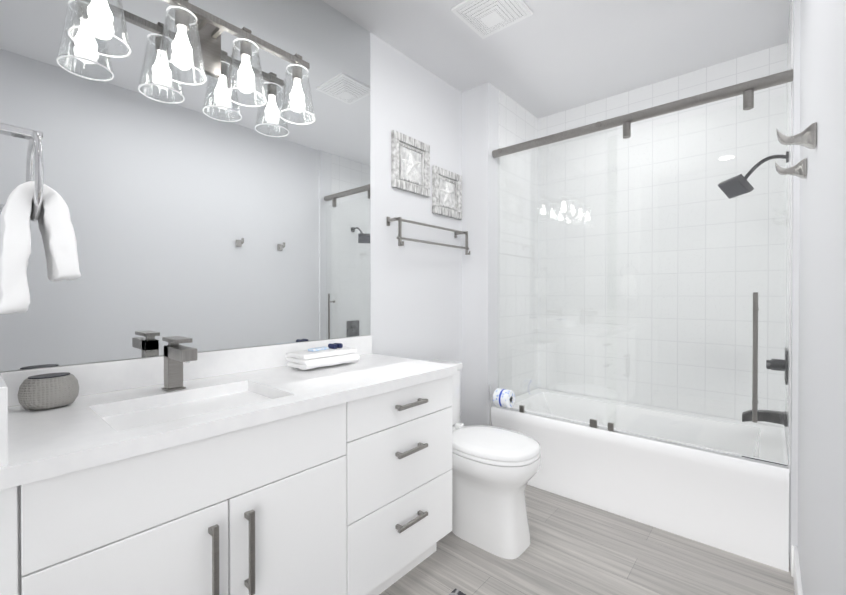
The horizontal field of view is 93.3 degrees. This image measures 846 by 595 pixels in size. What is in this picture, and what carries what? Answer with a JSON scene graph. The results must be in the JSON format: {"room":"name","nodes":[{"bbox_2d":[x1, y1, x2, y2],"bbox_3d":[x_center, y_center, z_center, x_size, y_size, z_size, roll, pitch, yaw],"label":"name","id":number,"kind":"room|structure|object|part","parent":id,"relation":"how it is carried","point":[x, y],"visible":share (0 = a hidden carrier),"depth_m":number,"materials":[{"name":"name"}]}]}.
{"room":"bathroom","nodes":[
{"label":"bathroom","id":0,"kind":"room"},
{"bbox_2d":[0,372,11,466],"bbox_3d":[-1.007,0.242,0.935,0.572,0.150,0.020,0,0,41],"label":"backsplash","id":1,"kind":"structure","parent":0,"relation":"attached to","point":[5,387],"depth_m":0.75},
{"bbox_2d":[4,335,371,406],"bbox_3d":[-0.762,0.262,1.668,0.018,0.100,1.448,0,0,41],"label":"backsplash","id":2,"kind":"structure","parent":0,"relation":"attached to","point":[110,375],"depth_m":1.45,"materials":[{"name":"white stone"}]},
{"bbox_2d":[0,0,461,425],"bbox_3d":[-0.273,-0.132,2.318,0.106,2.680,3.320,0,0,41],"label":"wall","id":3,"kind":"structure","parent":0,"point":[207,215],"depth_m":1.63,"materials":[{"name":"white paint"}]},
{"bbox_2d":[68,0,314,124],"bbox_3d":[-0.785,-0.944,1.500,0.184,0.316,0.833,0,0,41],"label":"sconce","id":4,"kind":"object","parent":3,"relation":"attached to","point":[199,47],"visible":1,"depth_m":1.51,"materials":[{"name":"clear glass"}]},
{"bbox_3d":[-0.996,-0.889,1.233,0.151,0.205,0.151,0,0,41],"label":"lamp shade","id":5,"kind":"part","parent":4,"relation":"part of","materials":[{"name":"clear glass"}]},
{"bbox_3d":[-0.996,-0.894,1.233,0.062,0.105,0.062,0,0,41],"label":"bulb","id":6,"kind":"part","parent":4,"relation":"part of","materials":[{"name":"white glass"}]},
{"bbox_3d":[-0.847,-0.890,1.404,0.151,0.205,0.151,0,0,41],"label":"lamp shade","id":7,"kind":"part","parent":4,"relation":"part of","materials":[{"name":"clear glass"}]},
{"bbox_2d":[175,9,188,30],"bbox_3d":[-0.847,-0.973,1.404,0.042,0.050,0.042,0,0,41],"label":"socket","id":8,"kind":"object","parent":4,"relation":"attached to","point":[179,27],"depth_m":1.39,"materials":[{"name":"silver metal"}]},
{"bbox_3d":[-0.847,-0.895,1.404,0.062,0.105,0.062,0,0,41],"label":"bulb","id":9,"kind":"part","parent":4,"relation":"part of","materials":[{"name":"white glass"}]},
{"bbox_3d":[-0.698,-0.891,1.576,0.151,0.205,0.151,0,0,41],"label":"lamp shade","id":10,"kind":"part","parent":4,"relation":"part of","materials":[{"name":"clear glass"}]},
{"bbox_2d":[240,41,251,59],"bbox_3d":[-0.698,-0.974,1.575,0.042,0.050,0.042,0,0,41],"label":"socket","id":11,"kind":"object","parent":4,"relation":"attached to","point":[242,44],"depth_m":1.56,"materials":[{"name":"silver metal"}]},
{"bbox_3d":[-0.698,-0.896,1.576,0.062,0.105,0.062,0,0,41],"label":"bulb","id":12,"kind":"part","parent":4,"relation":"part of","materials":[{"name":"white glass"}]},
{"bbox_2d":[292,66,301,81],"bbox_3d":[-0.549,-0.975,1.747,0.042,0.050,0.042,0,0,41],"label":"socket","id":13,"kind":"object","parent":4,"relation":"attached to","point":[295,70],"depth_m":1.73,"materials":[{"name":"silver metal"}]},
{"bbox_3d":[-0.549,-0.892,1.747,0.151,0.205,0.151,0,0,41],"label":"lamp shade","id":14,"kind":"part","parent":4,"relation":"part of","materials":[{"name":"clear glass"}]},
{"bbox_3d":[-0.549,-0.897,1.747,0.062,0.105,0.062,0,0,41],"label":"bulb","id":15,"kind":"part","parent":4,"relation":"part of","materials":[{"name":"white glass"}]},
{"bbox_2d":[391,130,429,196],"bbox_3d":[-0.068,-0.812,2.454,0.030,0.330,0.330,0,0,41],"label":"framed artwork","id":16,"kind":"object","parent":3,"relation":"attached to","point":[410,164],"visible":1,"depth_m":2.44,"materials":[{"name":"white wood"}]},
{"bbox_3d":[-0.075,-0.813,2.461,0.010,0.234,0.234,0,0,41],"label":"panel","id":17,"kind":"part","parent":16,"relation":"part of","materials":[{"name":"white paper"}]},
{"bbox_2d":[387,217,469,254],"bbox_3d":[0.059,-0.382,2.532,0.124,0.177,0.700,0,0,41],"label":"towel bar","id":18,"kind":"object","parent":3,"relation":"attached to","point":[400,220],"visible":1,"depth_m":2.43,"materials":[{"name":"silver metal"}]},
{"bbox_3d":[-0.162,-0.446,2.286,0.097,0.016,0.014,0,0,41],"label":"arm","id":19,"kind":"part","parent":18,"relation":"part of"},
{"bbox_2d":[432,165,461,219],"bbox_3d":[0.171,-0.709,2.731,0.030,0.310,0.310,0,0,41],"label":"framed artwork","id":20,"kind":"object","parent":3,"relation":"attached to","point":[446,193],"visible":1,"depth_m":2.72,"materials":[{"name":"white wood"}]},
{"bbox_3d":[0.164,-0.709,2.737,0.010,0.214,0.214,0,0,41],"label":"panel","id":21,"kind":"part","parent":20,"relation":"part of","materials":[{"name":"white paper"}]},
{"bbox_2d":[462,82,498,425],"bbox_3d":[0.616,-0.137,3.103,0.220,2.680,0.770,0,0,41],"label":"wall","id":22,"kind":"structure","parent":0,"point":[480,194],"depth_m":2.80,"materials":[{"name":"white paint"}]},
{"bbox_2d":[498,90,537,396],"bbox_3d":[0.745,-0.337,3.078,0.006,2.280,0.624,0,0,41],"label":"wall tile","id":23,"kind":"structure","parent":22,"relation":"attached to","point":[518,123],"depth_m":3.05,"materials":[{"name":"white tile"}]},
{"bbox_2d":[322,0,789,118],"bbox_3d":[0.139,-1.516,1.357,1.975,0.100,4.220,0,0,41],"label":"ceiling","id":24,"kind":"structure","parent":0,"point":[548,58],"depth_m":2.30,"materials":[{"name":"white paint"}]},
{"bbox_2d":[451,0,532,38],"bbox_3d":[0.354,-1.445,2.045,0.300,0.048,0.300,0,0,41],"label":"ceiling vent","id":25,"kind":"object","parent":24,"relation":"in","point":[483,19],"visible":1,"depth_m":2.03,"materials":[{"name":"white plastic"}]},
{"bbox_2d":[379,485,794,594],"bbox_3d":[0.139,1.264,1.375,1.975,0.100,4.220,0,0,41],"label":"floor","id":26,"kind":"structure","parent":0,"point":[576,548],"depth_m":1.81,"materials":[{"name":"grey wood"}]},
{"bbox_2d":[0,371,456,594],"bbox_3d":[-0.539,0.784,1.476,0.609,0.860,1.444,0,0,41],"label":"bathroom vanity","id":27,"kind":"object","parent":26,"relation":"on","point":[263,470],"depth_m":1.14,"materials":[{"name":"white paint"}]},
{"bbox_3d":[-0.663,0.817,0.939,0.020,0.535,0.395,0,0,41],"label":"door","id":28,"kind":"part","parent":27,"relation":"part of","materials":[{"name":"white paint"}]},
{"bbox_3d":[-0.544,0.607,1.036,0.030,0.014,0.014,0,0,41],"label":"pull door post","id":29,"kind":"part","parent":27,"relation":"part of","materials":[{"name":"silver metal"}]},
{"bbox_3d":[-0.533,0.702,1.027,0.014,0.230,0.014,0,0,41],"label":"pull door","id":30,"kind":"part","parent":27,"relation":"part of","materials":[{"name":"silver metal"}]},
{"bbox_2d":[0,353,456,482],"bbox_3d":[-0.543,0.334,1.478,0.598,0.040,1.448,0,0,41],"label":"countertop","id":31,"kind":"structure","parent":27,"relation":"on","point":[81,430],"depth_m":1.17,"materials":[{"name":"white stone"}]},
{"bbox_2d":[17,372,78,409],"bbox_3d":[-1.074,0.269,1.149,0.102,0.092,0.131,0,0,41],"label":"smart speaker","id":32,"kind":"object","parent":31,"relation":"on","point":[46,391],"visible":1,"depth_m":1.12,"materials":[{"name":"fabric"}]},
{"bbox_2d":[161,336,196,391],"bbox_3d":[-0.810,0.225,1.331,0.179,0.178,0.058,0,0,41],"label":"faucet","id":33,"kind":"object","parent":31,"relation":"on","point":[176,355],"visible":0.98,"depth_m":1.34,"materials":[{"name":"silver metal"}]},
{"bbox_3d":[-0.828,0.142,1.346,0.126,0.013,0.052,0,0,41],"label":"handle","id":34,"kind":"part","parent":33,"relation":"part of","materials":[{"name":"silver metal"}]},
{"bbox_3d":[-0.808,0.184,1.329,0.173,0.038,0.046,0,0,41],"label":"spout","id":35,"kind":"part","parent":33,"relation":"part of","materials":[{"name":"silver metal"}]},
{"bbox_2d":[108,387,267,426],"bbox_3d":[-0.693,0.407,1.230,0.342,0.127,0.482,0,0,41],"label":"sink","id":36,"kind":"object","parent":31,"relation":"in","point":[130,415],"depth_m":1.29,"materials":[{"name":"white ceramic"}]},
{"bbox_2d":[285,343,359,369],"bbox_3d":[-0.454,0.261,1.823,0.182,0.092,0.293,0,0,41],"label":"folded towel","id":37,"kind":"object","parent":31,"relation":"on","point":[330,355],"visible":1,"depth_m":1.75,"materials":[{"name":"white fabric"}]},
{"bbox_2d":[328,343,337,348],"bbox_3d":[-0.420,0.226,1.858,0.042,0.022,0.027,0,0,41],"label":"bottle","id":38,"kind":"object","parent":37,"relation":"on","point":[330,346],"depth_m":1.85,"materials":[{"name":"blue plastic"}]},
{"bbox_2d":[334,343,342,347],"bbox_3d":[-0.400,0.226,1.881,0.042,0.022,0.027,0,0,41],"label":"bottle","id":39,"kind":"object","parent":37,"relation":"on","point":[337,345],"depth_m":1.87,"materials":[{"name":"blue plastic"}]},
{"bbox_3d":[-0.482,0.606,1.108,0.030,0.014,0.014,0,0,41],"label":"pull door post","id":40,"kind":"part","parent":27,"relation":"part of","materials":[{"name":"silver metal"}]},
{"bbox_3d":[-0.482,0.796,1.109,0.030,0.014,0.014,0,0,41],"label":"pull door post","id":41,"kind":"part","parent":27,"relation":"part of","materials":[{"name":"silver metal"}]},
{"bbox_3d":[-0.471,0.701,1.099,0.014,0.230,0.014,0,0,41],"label":"pull door","id":42,"kind":"part","parent":27,"relation":"part of","materials":[{"name":"silver metal"}]},
{"bbox_3d":[-0.401,0.815,1.241,0.020,0.535,0.395,0,0,41],"label":"door","id":43,"kind":"part","parent":27,"relation":"part of","materials":[{"name":"white paint"}]},
{"bbox_3d":[-0.070,0.648,1.622,0.020,0.286,0.606,0,0,41],"label":"drawer","id":44,"kind":"part","parent":27,"relation":"part of","materials":[{"name":"white paint"}]},
{"bbox_3d":[-0.070,0.428,1.620,0.020,0.145,0.606,0,0,41],"label":"drawer","id":45,"kind":"part","parent":27,"relation":"part of","materials":[{"name":"white paint"}]},
{"bbox_3d":[-0.070,0.937,1.624,0.020,0.285,0.606,0,0,41],"label":"drawer","id":46,"kind":"part","parent":27,"relation":"part of","materials":[{"name":"white paint"}]},
{"bbox_3d":[-0.038,0.898,1.599,0.014,0.014,0.170,0,0,41],"label":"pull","id":47,"kind":"part","parent":27,"relation":"part of","materials":[{"name":"silver metal"}]},
{"bbox_3d":[-0.038,0.613,1.597,0.014,0.014,0.170,0,0,41],"label":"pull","id":48,"kind":"part","parent":27,"relation":"part of","materials":[{"name":"silver metal"}]},
{"bbox_3d":[-0.038,0.428,1.596,0.014,0.014,0.170,0,0,41],"label":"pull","id":49,"kind":"part","parent":27,"relation":"part of","materials":[{"name":"silver metal"}]},
{"bbox_2d":[449,588,465,594],"bbox_3d":[-0.003,1.210,1.101,0.520,0.010,1.020,0,0,41],"label":"rug","id":50,"kind":"object","parent":26,"relation":"on","point":[455,591],"visible":1,"depth_m":1.63,"materials":[{"name":"grey fabric"}]},
{"bbox_2d":[428,359,540,558],"bbox_3d":[0.206,0.799,2.147,0.859,0.820,0.450,0,0,41],"label":"toilet","id":51,"kind":"object","parent":26,"relation":"on","point":[495,470],"visible":0.56,"depth_m":1.91,"materials":[{"name":"white ceramic"}]},
{"bbox_3d":[0.013,0.413,2.312,0.215,0.040,0.450,0,0,41],"label":"tank lid","id":52,"kind":"part","parent":51,"relation":"part of","materials":[{"name":"white ceramic"}]},
{"bbox_3d":[0.013,0.597,2.313,0.200,0.327,0.430,0,0,41],"label":"tank","id":53,"kind":"part","parent":51,"relation":"part of","materials":[{"name":"white ceramic"}]},
{"bbox_3d":[0.349,0.723,2.022,0.473,0.034,0.378,0,0,41],"label":"lid","id":54,"kind":"part","parent":51,"relation":"part of","materials":[{"name":"white ceramic"}]},
{"bbox_3d":[0.349,0.752,2.023,0.475,0.019,0.380,0,0,41],"label":"seat","id":55,"kind":"part","parent":51,"relation":"part of","materials":[{"name":"white plastic"}]},
{"bbox_2d":[489,385,514,425],"bbox_3d":[0.477,0.890,2.588,0.237,0.632,0.144,0,0,41],"label":"toilet paper stand","id":56,"kind":"object","parent":26,"relation":"on","point":[503,397],"visible":0.52,"depth_m":2.52,"materials":[{"name":"white paper"}]},
{"bbox_2d":[491,388,788,571],"bbox_3d":[1.283,0.982,2.539,1.518,0.450,0.742,0,0,41],"label":"bathtub","id":57,"kind":"object","parent":26,"relation":"on","point":[739,506],"visible":0.9,"depth_m":2.17,"materials":[{"name":"white ceramic"}]},
{"bbox_2d":[492,69,792,467],"bbox_3d":[1.069,-0.137,2.275,1.545,1.789,0.098,0,0,41],"label":"shower door","id":58,"kind":"structure","parent":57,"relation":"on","point":[747,89],"depth_m":2.12,"materials":[{"name":"clear glass"}]},
{"bbox_3d":[1.523,0.274,1.832,0.018,0.595,0.019,0,0,41],"label":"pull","id":59,"kind":"part","parent":58,"relation":"part of","materials":[{"name":"silver metal"}]},
{"bbox_2d":[789,0,800,570],"bbox_3d":[1.866,-0.130,2.019,0.021,2.680,0.770,0,0,41],"label":"wall","id":60,"kind":"structure","parent":0,"point":[793,507],"depth_m":1.73,"materials":[{"name":"white paint"}]},
{"bbox_2d":[785,0,792,472],"bbox_3d":[1.900,-0.330,2.077,0.004,2.280,0.624,0,0,41],"label":"wall tile","id":61,"kind":"structure","parent":60,"relation":"attached to","point":[789,186],"depth_m":1.94,"materials":[{"name":"white tile"}]},
{"bbox_2d":[718,151,788,198],"bbox_3d":[1.759,-0.653,2.142,0.295,0.191,0.172,0,0,41],"label":"shower head","id":62,"kind":"object","parent":61,"relation":"attached to","point":[732,187],"depth_m":2.14},
{"bbox_3d":[1.799,-0.686,2.107,0.181,0.112,0.019,0,0,41],"label":"arm","id":63,"kind":"part","parent":62,"relation":"part of"},
{"bbox_2d":[742,410,786,426],"bbox_3d":[1.803,0.632,2.112,0.180,0.078,0.072,0,0,41],"label":"tub spout","id":64,"kind":"object","parent":61,"relation":"attached to","point":[768,416],"depth_m":2.08,"materials":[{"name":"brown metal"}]},
{"bbox_2d":[766,348,787,384],"bbox_3d":[1.827,0.350,2.063,0.082,0.170,0.210,0,0,41],"label":"shower valve","id":65,"kind":"object","parent":61,"relation":"attached to","point":[780,365],"depth_m":2.05,"materials":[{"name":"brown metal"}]},
{"bbox_3d":[1.868,0.350,2.055,0.009,0.170,0.170,0,0,41],"label":"plate","id":66,"kind":"part","parent":65,"relation":"part of","materials":[{"name":"grey metal"}]},
{"bbox_2d":[791,545,792,576],"bbox_3d":[1.604,1.145,1.736,0.007,0.135,0.014,0,0,41],"label":"baseboard","id":67,"kind":"structure","parent":60,"relation":"attached to","point":[792,560],"depth_m":1.73,"materials":[{"name":"white paint"}]},
{"bbox_2d":[793,546,802,594],"bbox_3d":[0.551,1.152,0.506,0.014,0.135,3.250,0,0,41],"label":"baseboard","id":68,"kind":"structure","parent":60,"relation":"attached to","point":[797,580],"depth_m":1.59,"materials":[{"name":"white paint"}]},
{"bbox_2d":[798,0,845,594],"bbox_3d":[1.196,-0.081,1.155,0.100,2.327,1.414,0,0,41],"label":"wall","id":69,"kind":"structure","parent":0,"point":[822,423],"depth_m":0.95,"materials":[{"name":"white paint"}]},
{"bbox_2d":[775,158,806,178],"bbox_3d":[1.308,-0.455,1.422,0.082,0.069,0.050,0,0,41],"label":"robe hook","id":70,"kind":"object","parent":69,"relation":"attached to","point":[799,169],"visible":1,"depth_m":1.40,"materials":[{"name":"silver metal"}]},
{"bbox_2d":[777,122,816,148],"bbox_3d":[1.059,-0.453,1.135,0.082,0.069,0.050,0,0,41],"label":"robe hook","id":71,"kind":"object","parent":69,"relation":"attached to","point":[807,137],"visible":1,"depth_m":1.11,"materials":[{"name":"silver metal"}]},
{"bbox_3d":[1.488,-0.135,2.922,1.775,2.680,0.100,0,0,41],"label":"wall","id":72,"kind":"structure","parent":0,"visible":0},
{"bbox_2d":[538,43,786,427],"bbox_3d":[1.536,-0.335,2.809,1.555,2.280,0.006,0,0,41],"label":"wall tile","id":73,"kind":"structure","parent":72,"relation":"attached to","point":[760,64],"depth_m":2.69,"materials":[{"name":"white tile"}]},
{"bbox_3d":[-1.051,-0.122,0.876,0.620,2.680,0.120,0,0,41],"label":"wall","id":74,"kind":"structure","parent":0,"visible":0},
{"bbox_2d":[0,123,80,313],"bbox_3d":[-0.810,-0.167,0.833,0.184,0.397,0.131,0,0,41],"label":"towel ring","id":75,"kind":"object","parent":74,"relation":"attached to","point":[32,198],"visible":1,"depth_m":0.79,"materials":[{"name":"white fabric"}]},
{"bbox_3d":[-0.825,-0.337,0.815,0.032,0.014,0.068,0,0,41],"label":"arm","id":76,"kind":"part","parent":75,"relation":"part of"},
{"bbox_2d":[0,181,80,313],"bbox_3d":[-0.807,-0.101,0.837,0.156,0.265,0.123,0,0,41],"label":"towel","id":77,"kind":"object","parent":75,"relation":"hanging from","point":[33,200],"depth_m":0.78,"materials":[{"name":"white fabric"}]}
]}

